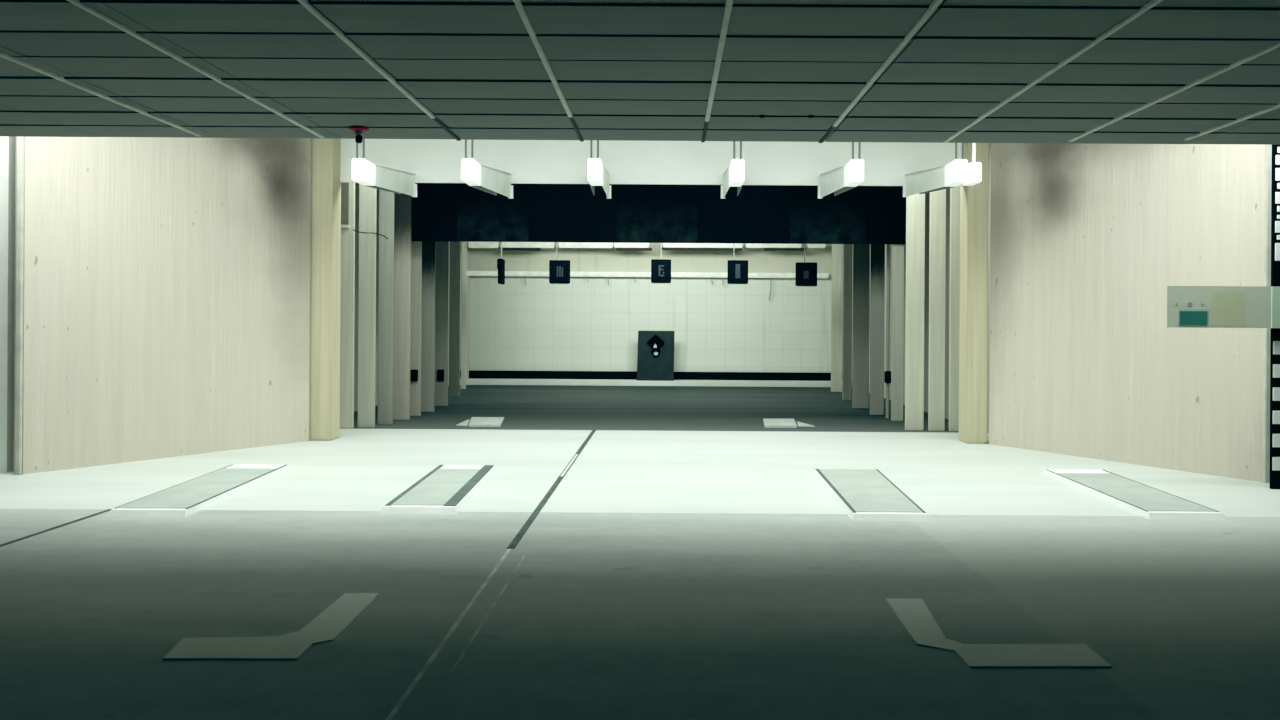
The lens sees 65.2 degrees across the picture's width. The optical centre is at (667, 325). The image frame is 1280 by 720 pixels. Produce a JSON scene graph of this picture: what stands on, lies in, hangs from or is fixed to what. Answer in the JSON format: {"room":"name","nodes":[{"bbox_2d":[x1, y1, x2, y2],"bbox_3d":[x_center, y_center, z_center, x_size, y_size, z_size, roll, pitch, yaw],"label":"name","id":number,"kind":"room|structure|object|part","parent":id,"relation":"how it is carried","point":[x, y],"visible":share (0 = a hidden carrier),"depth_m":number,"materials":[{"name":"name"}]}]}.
{"room":"sports facility","nodes":[
{"label":"sports facility","id":0,"kind":"room"},
{"bbox_2d":[0,136,14,472],"bbox_3d":[-8.025,-0.677,9.990,2.941,4.250,0.120,0,0,0],"label":"wall","id":1,"kind":"structure","parent":0,"point":[7,144],"depth_m":9.93,"materials":[{"name":"white paint"}]},
{"bbox_2d":[13,137,310,473],"bbox_3d":[-5.527,-0.661,11.350,0.180,4.250,3.437,0,0,31],"label":"wall","id":2,"kind":"structure","parent":0,"point":[166,283],"depth_m":11.07,"materials":[{"name":"wood"}]},
{"bbox_2d":[15,137,23,474],"bbox_3d":[-6.362,-0.491,9.889,0.053,3.900,0.190,0,0,0],"label":"trim","id":3,"kind":"structure","parent":2,"relation":"attached to","point":[20,140],"depth_m":9.79,"materials":[{"name":"white"}]},
{"bbox_2d":[309,138,340,440],"bbox_3d":[-4.460,-0.654,13.014,0.289,4.250,0.350,0,0,0],"label":"pillar","id":4,"kind":"structure","parent":2,"relation":"attached to","point":[325,212],"depth_m":12.84,"materials":[{"name":"beige wood"}]},
{"bbox_2d":[354,183,449,411],"bbox_3d":[-5.471,-0.661,19.550,0.250,4.250,12.100,0,0,0],"label":"wall","id":5,"kind":"structure","parent":0,"point":[356,184],"depth_m":17.24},
{"bbox_2d":[0,385,1279,719],"bbox_3d":[-0.010,1.550,12.600,20.000,0.100,27.200,0,0,0],"label":"floor","id":6,"kind":"structure","parent":0,"point":[603,616],"depth_m":5.96,"materials":[{"name":"grey concrete"}]},
{"bbox_2d":[0,509,110,546],"bbox_3d":[-4.462,1.469,6.660,0.035,0.004,2.720,0,0,0],"label":"trim","id":7,"kind":"structure","parent":6,"relation":"on","point":[40,532],"depth_m":7.24,"materials":[{"name":"grey"}]},
{"bbox_2d":[105,464,290,516],"bbox_3d":[-4.113,1.448,9.022,0.618,0.050,2.654,0,0,-3],"label":"floor plate","id":8,"kind":"object","parent":6,"relation":"on","point":[184,499],"visible":1,"depth_m":8.56,"materials":[{"name":"metal"}]},
{"bbox_3d":[-4.396,1.424,9.043,0.010,0.005,2.459,0,0,-3],"label":"edge trim","id":9,"kind":"part","parent":8,"relation":"part of","materials":[{"name":"rubber"}]},
{"bbox_3d":[-3.841,1.428,9.043,0.018,0.005,2.461,0,0,-4],"label":"edge trim","id":10,"kind":"part","parent":8,"relation":"part of","materials":[{"name":"rubber"}]},
{"bbox_2d":[163,593,378,659],"bbox_3d":[-1.941,1.483,4.998,0.713,0.008,1.100,0,0,0],"label":"floor marking","id":11,"kind":"object","parent":6,"relation":"on","point":[334,619],"depth_m":4.69,"materials":[{"name":"white paint"}]},
{"bbox_2d":[340,183,354,427],"bbox_3d":[-4.660,-0.630,14.341,0.308,4.200,0.085,0,0,0],"label":"panel","id":12,"kind":"object","parent":6,"relation":"on","point":[347,279],"visible":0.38,"depth_m":14.34,"materials":[{"name":"beige wood"}]},
{"bbox_2d":[358,184,376,427],"bbox_3d":[-4.346,-0.628,14.451,0.245,4.200,0.045,0,0,0],"label":"pillar","id":13,"kind":"structure","parent":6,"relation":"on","point":[366,277],"depth_m":14.43,"materials":[{"name":"beige wood"}]},
{"bbox_2d":[353,229,387,238],"bbox_3d":[-4.241,-1.326,14.394,0.547,0.116,0.187,0,0,-42],"label":"cable","id":14,"kind":"object","parent":13,"relation":"attached to","point":[353,229],"visible":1,"depth_m":14.30,"materials":[{"name":"metal"}]},
{"bbox_2d":[378,189,394,423],"bbox_3d":[-4.219,-0.627,14.973,0.224,4.200,0.045,0,0,0],"label":"panel","id":15,"kind":"object","parent":6,"relation":"on","point":[386,199],"visible":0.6,"depth_m":14.95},
{"bbox_2d":[393,193,410,419],"bbox_3d":[-4.168,-0.627,15.692,0.258,4.200,0.045,0,0,0],"label":"panel","id":16,"kind":"object","parent":6,"relation":"on","point":[402,202],"visible":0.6,"depth_m":15.67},
{"bbox_2d":[410,196,421,415],"bbox_3d":[-4.153,-0.627,16.364,0.229,4.200,0.095,0,0,0],"label":"panel","id":17,"kind":"object","parent":6,"relation":"on","point":[416,246],"visible":0.48,"depth_m":16.37,"materials":[{"name":"beige wood"}]},
{"bbox_2d":[421,241,435,411],"bbox_3d":[-4.120,-0.627,17.153,0.248,4.200,0.045,0,0,0],"label":"panel","id":18,"kind":"object","parent":6,"relation":"on","point":[428,247],"visible":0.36,"depth_m":17.13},
{"bbox_2d":[379,465,496,513],"bbox_3d":[-2.030,1.462,9.154,0.608,0.050,2.498,0,0,-2],"label":"floor plate","id":19,"kind":"object","parent":6,"relation":"on","point":[446,489],"visible":1,"depth_m":8.72,"materials":[{"name":"metal"}]},
{"bbox_3d":[-2.291,1.438,9.175,0.043,0.005,2.322,0,0,-2],"label":"edge trim","id":20,"kind":"part","parent":19,"relation":"part of","materials":[{"name":"rubber"}]},
{"bbox_3d":[-1.799,1.441,9.175,0.098,0.005,2.325,0,0,-2],"label":"edge trim","id":21,"kind":"part","parent":19,"relation":"part of","materials":[{"name":"metal"}]},
{"bbox_2d":[435,241,448,405],"bbox_3d":[-4.166,-0.627,18.409,0.239,4.200,0.095,0,0,0],"label":"panel","id":22,"kind":"object","parent":6,"relation":"on","point":[442,247],"visible":0.8,"depth_m":18.41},
{"bbox_2d":[385,549,510,719],"bbox_3d":[-1.060,1.492,4.850,0.024,0.001,3.700,0,0,0],"label":"trim","id":23,"kind":"structure","parent":6,"relation":"on","point":[408,691],"depth_m":4.66,"materials":[{"name":"grey metal"}]},
{"bbox_2d":[449,242,460,396],"bbox_3d":[-4.420,-0.629,20.745,0.228,4.200,0.045,0,0,0],"label":"panel","id":24,"kind":"object","parent":6,"relation":"on","point":[455,247],"visible":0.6,"depth_m":20.72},
{"bbox_2d":[461,242,466,388],"bbox_3d":[-4.764,-0.631,23.340,0.117,4.200,0.045,0,0,0],"label":"panel","id":25,"kind":"object","parent":6,"relation":"on","point":[464,244],"visible":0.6,"depth_m":23.32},
{"bbox_2d":[456,417,503,426],"bbox_3d":[-2.800,1.462,15.248,0.686,0.040,1.236,0,0,0],"label":"floor plate","id":26,"kind":"object","parent":6,"relation":"on","point":[475,421],"visible":1,"depth_m":15.06,"materials":[{"name":"grey metal"}]},
{"bbox_2d":[450,556,524,672],"bbox_3d":[-0.932,1.494,5.400,0.015,0.001,2.200,0,0,0],"label":"trim","id":27,"kind":"structure","parent":6,"relation":"on","point":[523,557],"depth_m":5.07,"materials":[{"name":"grey metal"}]},
{"bbox_2d":[507,430,595,548],"bbox_3d":[-1.055,1.491,10.515,0.050,0.004,7.629,0,0,0],"label":"trim","id":28,"kind":"structure","parent":6,"relation":"on","point":[515,541],"depth_m":8.34,"materials":[{"name":"grey"}]},
{"bbox_2d":[561,454,577,475],"bbox_3d":[-1.055,1.488,10.750,0.026,0.002,1.700,0,0,0],"label":"trim","id":29,"kind":"structure","parent":28,"relation":"on","point":[575,456],"depth_m":10.66,"materials":[{"name":"white"}]},
{"bbox_2d":[763,419,814,427],"bbox_3d":[1.817,1.492,15.346,0.783,0.040,1.158,0,0,0],"label":"floor plate","id":30,"kind":"object","parent":6,"relation":"on","point":[768,423],"visible":1,"depth_m":15.09,"materials":[{"name":"grey metal"}]},
{"bbox_3d":[1.716,1.491,15.346,0.493,0.040,1.197,0,0,4],"label":"plate","id":31,"kind":"part","parent":30,"relation":"part of","materials":[{"name":"grey metal"}]},
{"bbox_2d":[831,244,842,391],"bbox_3d":[3.910,-0.575,23.135,0.254,4.200,0.045,0,0,0],"label":"panel","id":32,"kind":"object","parent":6,"relation":"on","point":[837,249],"visible":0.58,"depth_m":23.11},
{"bbox_2d":[842,244,851,399],"bbox_3d":[3.701,-0.576,20.618,0.185,4.200,0.045,0,0,0],"label":"panel","id":33,"kind":"object","parent":6,"relation":"on","point":[847,248],"visible":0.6,"depth_m":20.60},
{"bbox_2d":[852,244,869,408],"bbox_3d":[3.572,-0.577,18.486,0.305,4.200,0.045,0,0,0],"label":"panel","id":34,"kind":"object","parent":6,"relation":"on","point":[861,252],"visible":0.6,"depth_m":18.46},
{"bbox_2d":[813,469,930,520],"bbox_3d":[1.798,1.487,9.014,0.738,0.050,2.528,0,0,0],"label":"floor plate","id":35,"kind":"object","parent":6,"relation":"on","point":[863,494],"visible":1,"depth_m":8.61,"materials":[{"name":"metal"}]},
{"bbox_3d":[1.494,1.462,9.035,0.031,0.005,2.374,0,0,1],"label":"edge trim","id":36,"kind":"part","parent":35,"relation":"part of","materials":[{"name":"rubber"}]},
{"bbox_3d":[2.073,1.466,9.035,0.020,0.005,2.376,0,0,3],"label":"edge trim","id":37,"kind":"part","parent":35,"relation":"part of","materials":[{"name":"rubber"}]},
{"bbox_2d":[869,244,884,414],"bbox_3d":[3.590,-0.577,17.139,0.240,4.200,0.045,0,0,0],"label":"panel","id":38,"kind":"object","parent":6,"relation":"on","point":[877,261],"visible":0.6,"depth_m":17.12,"materials":[{"name":"grey"}]},
{"bbox_2d":[884,244,890,417],"bbox_3d":[3.647,-0.576,16.537,0.100,4.200,0.110,0,0,0],"label":"post","id":39,"kind":"object","parent":6,"relation":"on","point":[887,374],"visible":0.8,"depth_m":16.54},
{"bbox_2d":[891,245,903,420],"bbox_3d":[3.689,0.114,16.065,0.192,2.820,0.045,0,0,0],"label":"panel","id":40,"kind":"object","parent":6,"relation":"on","point":[897,326],"visible":1,"depth_m":16.04,"materials":[{"name":"beige wood"}]},
{"bbox_2d":[905,193,924,429],"bbox_3d":[3.608,-0.577,14.601,0.270,4.200,0.045,0,0,0],"label":"pillar","id":41,"kind":"structure","parent":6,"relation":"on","point":[915,204],"depth_m":14.58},
{"bbox_2d":[928,189,945,430],"bbox_3d":[3.919,-0.575,14.551,0.232,4.200,0.045,0,0,0],"label":"panel","id":42,"kind":"object","parent":6,"relation":"on","point":[937,226],"visible":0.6,"depth_m":14.53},
{"bbox_2d":[949,187,959,430],"bbox_3d":[4.202,-0.573,14.499,0.232,4.200,0.045,0,0,0],"label":"panel","id":43,"kind":"object","parent":6,"relation":"on","point":[954,294],"visible":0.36,"depth_m":14.48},
{"bbox_2d":[886,599,1111,667],"bbox_3d":[1.576,1.506,4.960,0.798,0.008,1.096,0,0,0],"label":"floor marking","id":44,"kind":"object","parent":6,"relation":"on","point":[914,614],"depth_m":4.64,"materials":[{"name":"white paint"}]},
{"bbox_2d":[1042,469,1227,519],"bbox_3d":[4.151,1.502,9.111,0.640,0.050,2.496,0,0,2],"label":"floor plate","id":45,"kind":"object","parent":6,"relation":"on","point":[1151,503],"visible":1,"depth_m":8.71,"materials":[{"name":"metal"}]},
{"bbox_3d":[3.859,1.478,9.133,0.010,0.005,2.323,0,0,2],"label":"edge trim","id":46,"kind":"part","parent":45,"relation":"part of","materials":[{"name":"rubber"}]},
{"bbox_3d":[4.433,1.481,9.133,0.013,0.005,2.324,0,0,2],"label":"edge trim","id":47,"kind":"part","parent":45,"relation":"part of","materials":[{"name":"metal"}]},
{"bbox_2d":[1270,145,1279,488],"bbox_3d":[5.779,-0.312,9.433,0.165,3.700,0.042,0,0,0],"label":"striped post","id":48,"kind":"object","parent":6,"relation":"on","point":[1275,187],"visible":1,"depth_m":9.42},
{"bbox_2d":[1167,286,1279,327],"bbox_3d":[5.260,-0.177,9.377,1.176,0.390,0.057,0,0,0],"label":"sign plate","id":49,"kind":"object","parent":48,"relation":"attached to","point":[1187,306],"visible":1,"depth_m":9.36,"materials":[{"name":"white plastic"}]},
{"bbox_3d":[5.747,-0.174,9.377,0.200,0.390,0.057,0,0,0],"label":"plate","id":50,"kind":"part","parent":49,"relation":"part of","materials":[{"name":"grey plastic"}]},
{"bbox_2d":[0,0,1279,144],"bbox_3d":[-0.690,-1.560,3.457,17.730,0.128,9.386,0,0,0],"label":"ceiling","id":51,"kind":"structure","parent":0,"point":[925,71],"depth_m":5.85,"materials":[{"name":"grey tile"}]},
{"bbox_2d":[349,126,368,142],"bbox_3d":[-2.373,-1.496,7.677,0.150,0.180,0.150,0,0,0],"label":"sprinkler","id":52,"kind":"object","parent":51,"relation":"attached to","point":[358,130],"visible":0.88,"depth_m":7.65,"materials":[{"name":"red metal"}]},
{"bbox_2d":[460,242,842,372],"bbox_3d":[-0.246,-0.627,25.750,10.500,4.250,0.300,0,0,0],"label":"wall","id":53,"kind":"structure","parent":0,"point":[581,324],"depth_m":25.60,"materials":[{"name":"white tile"}]},
{"bbox_2d":[466,242,469,378],"bbox_3d":[-5.108,-0.723,25.525,0.076,4.120,0.150,0,0,0],"label":"trim","id":54,"kind":"structure","parent":53,"relation":"attached to","point":[468,248],"depth_m":25.45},
{"bbox_2d":[460,370,830,380],"bbox_3d":[-0.383,1.268,25.560,9.910,0.200,0.080,0,0,0],"label":"baseboard","id":55,"kind":"structure","parent":53,"relation":"attached to","point":[472,373],"depth_m":25.52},
{"bbox_2d":[460,378,830,386],"bbox_3d":[-0.384,1.433,25.225,9.910,0.130,0.750,0,0,0],"label":"trim","id":56,"kind":"structure","parent":53,"relation":"attached to","point":[470,381],"depth_m":24.85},
{"bbox_2d":[637,331,673,380],"bbox_3d":[-0.310,0.745,25.212,0.938,1.246,0.356,0,0,0],"label":"panel","id":57,"kind":"object","parent":56,"relation":"on","point":[655,357],"visible":1,"depth_m":25.05,"materials":[{"name":"metal"}]},
{"bbox_2d":[467,271,828,299],"bbox_3d":[-0.549,-1.028,25.500,9.289,0.687,0.200,0,0,0],"label":"wall rail","id":58,"kind":"object","parent":53,"relation":"attached to","point":[525,274],"visible":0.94,"depth_m":25.40,"materials":[{"name":"white metal"}]},
{"bbox_2d":[852,143,990,432],"bbox_3d":[4.729,-0.594,19.450,0.250,4.250,12.300,0,0,0],"label":"wall","id":59,"kind":"structure","parent":0,"point":[927,195],"depth_m":17.70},
{"bbox_2d":[989,143,1264,481],"bbox_3d":[5.099,-0.592,11.428,0.180,4.250,3.548,0,0,-29],"label":"wall","id":60,"kind":"structure","parent":0,"point":[1088,242],"depth_m":11.21,"materials":[{"name":"pale wood"}]},
{"bbox_2d":[959,143,988,442],"bbox_3d":[4.023,-0.599,13.162,0.273,4.250,0.350,0,0,0],"label":"pillar","id":61,"kind":"structure","parent":60,"relation":"attached to","point":[974,200],"depth_m":12.99,"materials":[{"name":"beige wood"}]},
{"bbox_2d":[1263,145,1271,482],"bbox_3d":[5.890,-0.412,9.883,0.050,3.900,0.170,0,0,0],"label":"trim","id":62,"kind":"structure","parent":60,"relation":"attached to","point":[1268,148],"depth_m":9.80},
{"bbox_3d":[0.018,-2.800,10.725,20.000,0.100,5.350,0,0,0],"label":"ceiling","id":63,"kind":"structure","parent":0,"visible":0},
{"bbox_2d":[352,139,416,196],"bbox_3d":[-3.409,-2.179,12.023,0.230,1.186,2.245,0,0,0],"label":"hanging lamp","id":64,"kind":"object","parent":63,"relation":"hanging from","point":[366,173],"visible":0.74,"depth_m":11.59,"materials":[{"name":"white metal"}]},
{"bbox_3d":[-3.411,-2.297,10.980,0.022,0.951,0.022,0,0,0],"label":"hanger rod","id":65,"kind":"part","parent":64,"relation":"part of","materials":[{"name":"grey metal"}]},
{"bbox_3d":[-3.339,-2.296,10.980,0.022,0.951,0.022,0,0,0],"label":"hanger rod","id":66,"kind":"part","parent":64,"relation":"part of","materials":[{"name":"grey metal"}]},
{"bbox_3d":[-3.483,-1.797,12.223,0.012,0.420,1.847,0,0,-2],"label":"plate","id":67,"kind":"part","parent":64,"relation":"part of","materials":[{"name":"white metal"}]},
{"bbox_3d":[-3.322,-1.796,12.223,0.033,0.420,1.845,0,0,0],"label":"plate","id":68,"kind":"part","parent":64,"relation":"part of","materials":[{"name":"white metal"}]},
{"bbox_2d":[461,140,512,198],"bbox_3d":[-2.147,-2.175,12.023,0.230,1.178,2.245,0,0,0],"label":"hanging lamp","id":69,"kind":"object","parent":63,"relation":"hanging from","point":[493,181],"visible":0.71,"depth_m":11.59,"materials":[{"name":"white metal"}]},
{"bbox_3d":[-2.218,-2.293,10.980,0.022,0.943,0.022,0,0,0],"label":"hanger rod","id":70,"kind":"part","parent":69,"relation":"part of","materials":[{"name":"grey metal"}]},
{"bbox_3d":[-2.146,-2.292,10.980,0.022,0.943,0.022,0,0,0],"label":"hanger rod","id":71,"kind":"part","parent":69,"relation":"part of","materials":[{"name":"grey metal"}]},
{"bbox_3d":[-2.255,-1.796,12.223,0.012,0.420,1.845,0,0,0],"label":"plate","id":72,"kind":"part","parent":69,"relation":"part of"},
{"bbox_3d":[-2.094,-1.795,12.223,0.060,0.420,1.845,0,0,0],"label":"plate","id":73,"kind":"part","parent":69,"relation":"part of","materials":[{"name":"white metal"}]},
{"bbox_2d":[587,140,610,198],"bbox_3d":[-0.852,-2.171,12.023,0.242,1.169,2.245,0,0,0],"label":"hanging lamp","id":74,"kind":"object","parent":63,"relation":"hanging from","point":[597,174],"visible":0.76,"depth_m":10.97,"materials":[{"name":"white metal"}]},
{"bbox_3d":[-0.839,-2.288,10.980,0.022,0.934,0.022,0,0,0],"label":"hanger rod","id":75,"kind":"part","parent":74,"relation":"part of","materials":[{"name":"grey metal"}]},
{"bbox_3d":[-0.921,-1.797,12.223,0.012,0.420,1.848,0,0,-3],"label":"plate","id":76,"kind":"part","parent":74,"relation":"part of","materials":[{"name":"white metal"}]},
{"bbox_3d":[-0.767,-2.288,10.980,0.022,0.934,0.022,0,0,0],"label":"hanger rod","id":77,"kind":"part","parent":74,"relation":"part of","materials":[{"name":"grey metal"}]},
{"bbox_3d":[-0.760,-1.796,12.223,0.054,0.420,1.845,0,0,0],"label":"plate","id":78,"kind":"part","parent":74,"relation":"part of","materials":[{"name":"white metal"}]},
{"bbox_2d":[340,138,962,186],"bbox_3d":[-0.208,-2.310,13.180,8.363,0.883,0.060,0,0,0],"label":"trim","id":79,"kind":"structure","parent":63,"relation":"attached to","point":[431,160],"depth_m":13.15,"materials":[{"name":"white paint"}]},
{"bbox_2d":[721,141,744,198],"bbox_3d":[0.809,-2.160,12.023,0.233,1.169,2.245,0,0,0],"label":"hanging lamp","id":80,"kind":"object","parent":63,"relation":"hanging from","point":[734,175],"visible":0.75,"depth_m":10.97,"materials":[{"name":"white metal"}]},
{"bbox_3d":[0.713,-1.786,12.223,0.045,0.420,1.845,0,0,0],"label":"plate","id":81,"kind":"part","parent":80,"relation":"part of","materials":[{"name":"white metal"}]},
{"bbox_3d":[0.731,-2.278,10.980,0.022,0.934,0.022,0,0,0],"label":"hanger rod","id":82,"kind":"part","parent":80,"relation":"part of","materials":[{"name":"grey metal"}]},
{"bbox_3d":[0.803,-2.278,10.980,0.022,0.934,0.022,0,0,0],"label":"hanger rod","id":83,"kind":"part","parent":80,"relation":"part of","materials":[{"name":"grey metal"}]},
{"bbox_2d":[818,142,863,198],"bbox_3d":[2.087,-2.156,12.023,0.230,1.161,2.245,0,0,0],"label":"hanging lamp","id":84,"kind":"object","parent":63,"relation":"hanging from","point":[839,180],"visible":0.76,"depth_m":11.42,"materials":[{"name":"white metal"}]},
{"bbox_3d":[2.002,-1.786,12.223,0.018,0.420,1.845,0,0,0],"label":"plate","id":85,"kind":"part","parent":84,"relation":"part of","materials":[{"name":"white metal"}]},
{"bbox_3d":[2.163,-1.785,12.223,0.012,0.420,1.846,0,0,2],"label":"plate","id":86,"kind":"part","parent":84,"relation":"part of","materials":[{"name":"white metal"}]},
{"bbox_3d":[2.033,-2.274,10.980,0.022,0.926,0.022,0,0,0],"label":"hanger rod","id":87,"kind":"part","parent":84,"relation":"part of","materials":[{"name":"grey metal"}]},
{"bbox_3d":[2.105,-2.273,10.980,0.022,0.926,0.022,0,0,0],"label":"hanger rod","id":88,"kind":"part","parent":84,"relation":"part of","materials":[{"name":"grey metal"}]},
{"bbox_2d":[903,143,967,196],"bbox_3d":[3.204,-2.153,12.023,0.230,1.153,2.245,0,0,0],"label":"hanging lamp","id":89,"kind":"object","parent":63,"relation":"hanging from","point":[954,173],"visible":0.76,"depth_m":11.60,"materials":[{"name":"white metal"}]},
{"bbox_3d":[3.218,-1.892,12.223,0.200,0.188,1.845,0,0,0],"label":"plate","id":90,"kind":"part","parent":89,"relation":"part of","materials":[{"name":"white metal"}]},
{"bbox_3d":[3.128,-1.786,12.223,0.022,0.420,1.845,0,0,0],"label":"plate","id":91,"kind":"part","parent":89,"relation":"part of","materials":[{"name":"white metal"}]},
{"bbox_3d":[3.289,-1.785,12.223,0.012,0.420,1.846,0,0,1],"label":"plate","id":92,"kind":"part","parent":89,"relation":"part of","materials":[{"name":"white metal"}]},
{"bbox_3d":[3.167,-2.270,10.980,0.022,0.918,0.022,0,0,0],"label":"hanger rod","id":93,"kind":"part","parent":89,"relation":"part of","materials":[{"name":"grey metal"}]},
{"bbox_3d":[3.239,-2.270,10.980,0.022,0.918,0.022,0,0,0],"label":"hanger rod","id":94,"kind":"part","parent":89,"relation":"part of","materials":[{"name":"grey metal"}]},
{"bbox_2d":[962,143,981,185],"bbox_3d":[3.391,-2.156,11.150,0.130,1.144,0.300,0,0,0],"label":"hanging lamp","id":95,"kind":"object","parent":63,"relation":"hanging from","point":[974,168],"visible":0.65,"depth_m":11.01,"materials":[{"name":"white plastic"}]},
{"bbox_3d":[3.392,-2.256,11.080,0.040,0.944,0.040,0,0,0],"label":"hanger rod","id":96,"kind":"part","parent":95,"relation":"part of","materials":[{"name":"white metal"}]},
{"bbox_3d":[0.018,-2.800,19.800,20.000,0.100,12.800,0,0,0],"label":"ceiling","id":97,"kind":"structure","parent":0,"visible":0},
{"bbox_2d":[468,242,498,247],"bbox_3d":[-4.604,-2.364,24.980,0.747,0.833,0.160,0,0,0],"label":"light","id":98,"kind":"object","parent":97,"relation":"hanging from","point":[470,244],"visible":0.5,"depth_m":24.90,"materials":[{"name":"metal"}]},
{"bbox_2d":[497,242,504,283],"bbox_3d":[-3.700,-1.854,22.220,0.116,1.839,0.460,0,0,0],"label":"target","id":99,"kind":"object","parent":97,"relation":"hanging from","point":[500,262],"visible":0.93,"depth_m":22.01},
{"bbox_2d":[500,242,554,250],"bbox_3d":[-3.509,-2.330,24.980,1.345,0.885,0.180,0,0,0],"label":"light","id":100,"kind":"object","parent":97,"relation":"hanging from","point":[507,246],"visible":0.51,"depth_m":24.90,"materials":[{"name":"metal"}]},
{"bbox_3d":[-3.648,-1.918,24.980,0.921,0.060,0.180,0,0,0],"label":"lamp shade","id":101,"kind":"part","parent":100,"relation":"part of","materials":[{"name":"metal"}]},
{"bbox_2d":[549,242,569,283],"bbox_3d":[-2.378,-1.847,22.000,0.459,1.837,0.053,0,0,0],"label":"target","id":102,"kind":"object","parent":97,"relation":"hanging from","point":[559,270],"visible":0.93,"depth_m":21.98,"materials":[{"name":"grey metal"}]},
{"bbox_2d":[558,242,612,247],"bbox_3d":[-2.052,-2.355,24.980,1.370,0.816,0.160,0,0,0],"label":"light","id":103,"kind":"object","parent":97,"relation":"hanging from","point":[560,244],"visible":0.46,"depth_m":24.90,"materials":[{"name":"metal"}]},
{"bbox_2d":[614,243,651,250],"bbox_3d":[-0.869,-2.321,24.980,0.947,0.868,0.180,0,0,0],"label":"light","id":104,"kind":"object","parent":97,"relation":"hanging from","point":[619,246],"visible":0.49,"depth_m":24.90,"materials":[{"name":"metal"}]},
{"bbox_3d":[-0.847,-1.917,24.980,0.896,0.060,0.180,0,0,0],"label":"lamp shade","id":105,"kind":"part","parent":104,"relation":"part of","materials":[{"name":"metal"}]},
{"bbox_2d":[411,183,905,243],"bbox_3d":[-0.124,-2.038,16.025,7.952,1.405,0.090,0,0,0],"label":"overhead baffle","id":106,"kind":"object","parent":97,"relation":"hanging from","point":[452,212],"visible":0.61,"depth_m":16.00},
{"bbox_3d":[-3.728,-2.062,16.035,0.744,1.405,0.070,0,0,0],"label":"baffle panel","id":107,"kind":"part","parent":106,"relation":"part of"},
{"bbox_3d":[-2.796,-2.056,16.025,1.140,1.405,0.090,0,0,0],"label":"baffle panel","id":108,"kind":"part","parent":106,"relation":"part of","materials":[{"name":"black"}]},
{"bbox_3d":[-1.524,-2.047,16.035,1.424,1.405,0.070,0,0,0],"label":"baffle panel","id":109,"kind":"part","parent":106,"relation":"part of","materials":[{"name":"black"}]},
{"bbox_3d":[-0.172,-2.039,16.025,1.300,1.405,0.090,0,0,0],"label":"baffle panel","id":110,"kind":"part","parent":106,"relation":"part of","materials":[{"name":"black"}]},
{"bbox_3d":[1.212,-2.030,16.035,1.488,1.405,0.070,0,0,0],"label":"baffle panel","id":111,"kind":"part","parent":106,"relation":"part of","materials":[{"name":"black"}]},
{"bbox_3d":[2.564,-2.021,16.025,1.236,1.405,0.090,0,0,0],"label":"baffle panel","id":112,"kind":"part","parent":106,"relation":"part of","materials":[{"name":"black"}]},
{"bbox_3d":[3.512,-2.015,16.035,0.680,1.405,0.070,0,0,0],"label":"baffle panel","id":113,"kind":"part","parent":106,"relation":"part of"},
{"bbox_2d":[651,243,670,282],"bbox_3d":[-0.148,-1.845,22.000,0.441,1.812,0.053,0,0,0],"label":"target","id":114,"kind":"object","parent":97,"relation":"hanging from","point":[660,268],"visible":0.95,"depth_m":21.98,"materials":[{"name":"grey metal"}]},
{"bbox_2d":[662,243,742,250],"bbox_3d":[0.849,-2.316,24.980,2.041,0.857,0.180,0,0,0],"label":"light","id":115,"kind":"object","parent":97,"relation":"hanging from","point":[667,246],"visible":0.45,"depth_m":24.90,"materials":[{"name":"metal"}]},
{"bbox_3d":[0.834,-1.917,24.980,2.017,0.060,0.180,0,0,0],"label":"lamp shade","id":116,"kind":"part","parent":115,"relation":"part of","materials":[{"name":"metal"}]},
{"bbox_2d":[727,243,747,283],"bbox_3d":[1.541,-1.831,22.000,0.452,1.818,0.053,0,0,0],"label":"target","id":117,"kind":"object","parent":97,"relation":"hanging from","point":[737,269],"visible":0.91,"depth_m":21.98,"materials":[{"name":"grey metal"}]},
{"bbox_2d":[746,243,805,250],"bbox_3d":[2.691,-2.310,24.980,1.495,0.846,0.180,0,0,0],"label":"light","id":118,"kind":"object","parent":97,"relation":"hanging from","point":[767,247],"visible":0.49,"depth_m":24.90,"materials":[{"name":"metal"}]},
{"bbox_3d":[2.926,-1.915,24.980,1.021,0.060,0.180,0,0,0],"label":"lamp shade","id":119,"kind":"part","parent":118,"relation":"part of","materials":[{"name":"metal"}]},
{"bbox_2d":[795,244,816,286],"bbox_3d":[3.048,-1.800,22.000,0.474,1.859,0.053,0,0,0],"label":"target","id":120,"kind":"object","parent":97,"relation":"hanging from","point":[806,272],"visible":0.91,"depth_m":21.98,"materials":[{"name":"grey metal"}]},
{"bbox_2d":[807,244,825,247],"bbox_3d":[3.712,-2.337,24.980,0.448,0.779,0.160,0,0,0],"label":"light","id":121,"kind":"object","parent":97,"relation":"hanging from","point":[808,245],"visible":0.41,"depth_m":24.90,"materials":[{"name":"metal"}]}
]}

